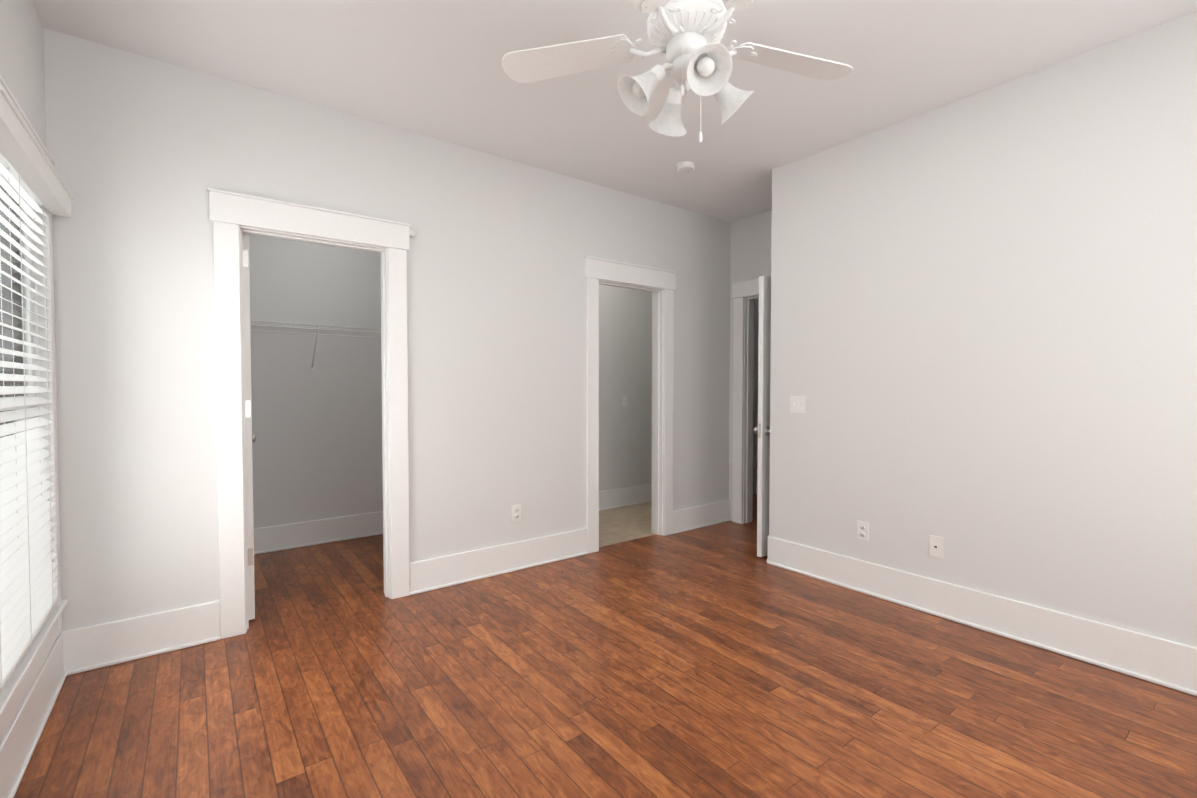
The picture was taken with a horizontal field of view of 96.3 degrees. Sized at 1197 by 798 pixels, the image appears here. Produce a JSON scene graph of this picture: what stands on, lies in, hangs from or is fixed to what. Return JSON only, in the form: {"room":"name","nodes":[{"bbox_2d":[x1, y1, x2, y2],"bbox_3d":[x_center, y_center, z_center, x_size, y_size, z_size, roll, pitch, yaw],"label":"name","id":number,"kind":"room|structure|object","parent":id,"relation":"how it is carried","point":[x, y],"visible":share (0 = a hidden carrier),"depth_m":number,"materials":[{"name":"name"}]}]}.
{"room":"empty bedroom","nodes":[
{"label":"empty bedroom","id":0,"kind":"room"},
{"bbox_2d":[0,0,46,148],"bbox_3d":[-1.629,-0.156,1.265,0.120,2.740,5.620,-1,2,-37],"label":"wall","id":1,"kind":"structure","parent":0,"point":[22,70],"depth_m":1.98,"materials":[{"name":"paint"}]},
{"bbox_2d":[0,632,66,797],"bbox_3d":[-1.127,1.132,0.754,0.026,0.190,3.910,-1,2,-37],"label":"baseboard","id":2,"kind":"structure","parent":1,"relation":"attached to","point":[21,738],"depth_m":1.83,"materials":[{"name":"paint"}]},
{"bbox_2d":[0,74,66,742],"bbox_3d":[-2.000,0.007,1.784,0.150,1.988,1.169,-1,2,-37],"label":"window","id":3,"kind":"structure","parent":1,"relation":"in","point":[15,690],"depth_m":2.13,"materials":[{"name":"paint"}]},
{"bbox_2d":[0,85,72,693],"bbox_3d":[-1.946,0.006,1.831,0.115,1.691,1.068,-1,2,-37],"label":"window blind","id":4,"kind":"object","parent":3,"relation":"attached to","point":[29,598],"visible":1,"depth_m":1.84,"materials":[{"name":"white plastic"}]},
{"bbox_2d":[242,233,382,527],"bbox_3d":[-1.477,-0.244,4.826,4.420,2.740,0.120,-1,2,-37],"label":"wall","id":5,"kind":"structure","parent":0,"point":[317,447],"depth_m":4.19,"materials":[{"name":"paint"}]},
{"bbox_2d":[250,320,380,369],"bbox_3d":[-2.193,-0.387,4.012,2.280,0.337,0.308,-1,2,-37],"label":"closet shelf","id":6,"kind":"object","parent":5,"relation":"attached to","point":[317,334],"visible":0.42,"depth_m":3.97,"materials":[{"name":"white metal"}]},
{"bbox_2d":[254,511,382,554],"bbox_3d":[-2.279,1.048,4.160,2.300,0.190,0.026,-1,2,-37],"label":"baseboard","id":7,"kind":"structure","parent":5,"relation":"attached to","point":[291,536],"depth_m":4.21,"materials":[{"name":"paint"}]},
{"bbox_2d":[44,28,730,630],"bbox_3d":[-0.591,-0.215,3.654,4.660,2.740,0.120,-1,2,-37],"label":"wall","id":8,"kind":"structure","parent":0,"point":[144,152],"depth_m":2.85,"materials":[{"name":"paint"}]},
{"bbox_2d":[243,235,255,619],"bbox_3d":[-2.040,0.151,3.076,0.172,2.018,0.700,-1,2,-37],"label":"closet door","id":9,"kind":"structure","parent":8,"relation":"in","point":[250,437],"depth_m":2.81,"materials":[{"name":"paint"}]},
{"bbox_2d":[207,188,410,638],"bbox_3d":[-1.534,0.078,2.944,0.960,2.190,0.180,-1,2,-37],"label":"trim","id":10,"kind":"structure","parent":8,"relation":"attached to","point":[233,216],"depth_m":2.73,"materials":[{"name":"paint"}]},
{"bbox_2d":[61,500,730,675],"bbox_3d":[-0.546,1.061,3.627,4.420,0.190,0.026,-1,2,-37],"label":"baseboard","id":11,"kind":"structure","parent":8,"relation":"attached to","point":[92,647],"depth_m":2.63,"materials":[{"name":"paint"}]},
{"bbox_2d":[409,229,415,236],"bbox_3d":[-1.099,-0.978,3.159,0.048,0.048,0.025,-1,2,-37],"label":"sensor","id":12,"kind":"object","parent":8,"relation":"attached to","point":[412,232],"visible":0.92,"depth_m":3.15,"materials":[{"name":"white plastic"}]},
{"bbox_2d":[512,504,520,521],"bbox_3d":[-0.555,0.771,3.626,0.070,0.115,0.007,-1,2,-37],"label":"outlet","id":13,"kind":"object","parent":8,"relation":"attached to","point":[516,513],"visible":1,"depth_m":3.62,"materials":[{"name":"white plastic"}]},
{"bbox_2d":[584,256,676,553],"bbox_3d":[0.228,0.045,4.276,0.928,2.190,0.180,-1,2,-37],"label":"door frame","id":14,"kind":"structure","parent":8,"relation":"attached to","point":[660,284],"depth_m":4.40,"materials":[{"name":"paint"}]},
{"bbox_2d":[14,494,1196,797],"bbox_3d":[0.668,1.201,3.036,5.880,0.060,5.620,-1,2,-37],"label":"floor","id":15,"kind":"structure","parent":0,"point":[718,661],"depth_m":2.12,"materials":[{"name":"brown wood"}]},
{"bbox_2d":[32,0,1196,221],"bbox_3d":[0.668,-1.618,2.967,5.880,0.100,5.620,-1,2,-37],"label":"ceiling","id":16,"kind":"structure","parent":0,"point":[430,68],"depth_m":2.49,"materials":[{"name":"paint"}]},
{"bbox_2d":[502,0,852,142],"bbox_3d":[0.325,-1.180,1.731,1.274,0.716,1.220,-1,2,-37],"label":"fan","id":17,"kind":"object","parent":16,"relation":"hanging from","point":[685,37],"visible":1,"depth_m":1.79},
{"bbox_2d":[676,161,694,172],"bbox_3d":[0.589,-1.565,3.636,0.128,0.038,0.128,-1,2,-37],"label":"smoke detector","id":18,"kind":"object","parent":16,"relation":"attached to","point":[685,166],"visible":1,"depth_m":3.60,"materials":[{"name":"white plastic"}]},
{"bbox_2d":[599,284,651,490],"bbox_3d":[-0.269,-0.253,5.201,2.040,2.740,0.120,-1,2,-37],"label":"wall","id":19,"kind":"structure","parent":0,"point":[625,368],"depth_m":5.54,"materials":[{"name":"paint"}]},
{"bbox_2d":[599,484,650,510],"bbox_3d":[-0.225,1.023,5.174,2.040,0.190,0.026,-1,2,-37],"label":"baseboard","id":20,"kind":"structure","parent":19,"relation":"attached to","point":[622,497],"depth_m":5.54,"materials":[{"name":"paint"}]},
{"bbox_2d":[599,502,654,546],"bbox_3d":[-0.095,1.152,5.022,2.140,0.060,1.530,-1,2,-37],"label":"floor","id":21,"kind":"structure","parent":0,"point":[623,524],"depth_m":4.85,"materials":[{"name":"beige tile"}]},
{"bbox_2d":[729,210,771,520],"bbox_3d":[1.063,-0.254,5.231,0.120,2.740,2.540,-1,2,-37],"label":"wall","id":22,"kind":"structure","parent":0,"point":[750,251],"depth_m":4.79,"materials":[{"name":"paint"}]},
{"bbox_2d":[731,274,770,523],"bbox_3d":[1.550,0.037,4.589,0.180,2.190,0.912,-1,2,-37],"label":"door frame","id":23,"kind":"structure","parent":22,"relation":"attached to","point":[745,293],"depth_m":4.84,"materials":[{"name":"paint"}]},
{"bbox_2d":[754,276,770,556],"bbox_3d":[1.440,0.126,4.062,0.708,2.018,0.172,-1,2,-37],"label":"entry door","id":24,"kind":"structure","parent":22,"relation":"in","point":[762,429],"depth_m":3.86,"materials":[{"name":"paint"}]},
{"bbox_2d":[753,298,758,476],"bbox_3d":[2.386,-0.260,5.504,0.120,2.740,3.700,-1,2,-37],"label":"wall","id":25,"kind":"structure","parent":0,"point":[755,390],"depth_m":6.17,"materials":[{"name":"paint"}]},
{"bbox_2d":[753,477,756,493],"bbox_3d":[2.328,1.015,5.491,0.026,0.190,3.460,-1,2,-37],"label":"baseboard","id":26,"kind":"structure","parent":25,"relation":"attached to","point":[754,485],"depth_m":6.18,"materials":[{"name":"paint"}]},
{"bbox_2d":[769,11,1196,647],"bbox_3d":[2.467,-0.193,2.770,0.850,2.740,3.080,-1,2,-37],"label":"wall","id":27,"kind":"structure","parent":0,"point":[983,331],"depth_m":2.63,"materials":[{"name":"paint"}]},
{"bbox_2d":[790,396,805,413],"bbox_3d":[1.322,0.037,3.571,0.016,0.115,0.116,-1,2,-37],"label":"light switch","id":28,"kind":"object","parent":27,"relation":"attached to","point":[797,404],"visible":1,"depth_m":3.57,"materials":[{"name":"white plastic"}]},
{"bbox_2d":[857,520,868,540],"bbox_3d":[1.594,0.796,3.238,0.007,0.115,0.070,-1,2,-37],"label":"outlet","id":29,"kind":"object","parent":27,"relation":"attached to","point":[863,530],"visible":1,"depth_m":3.23,"materials":[{"name":"white plastic"}]},
{"bbox_2d":[929,535,942,558],"bbox_3d":[1.835,0.804,2.919,0.008,0.115,0.070,-1,2,-37],"label":"wall jack","id":30,"kind":"object","parent":27,"relation":"attached to","point":[935,546],"visible":1,"depth_m":2.92,"materials":[{"name":"white plastic"}]},
{"bbox_2d":[767,536,1196,695],"bbox_3d":[2.082,1.087,2.585,0.026,0.190,2.960,-1,2,-37],"label":"baseboard","id":31,"kind":"structure","parent":27,"relation":"attached to","point":[1163,662],"depth_m":2.64,"materials":[{"name":"paint"}]}
]}

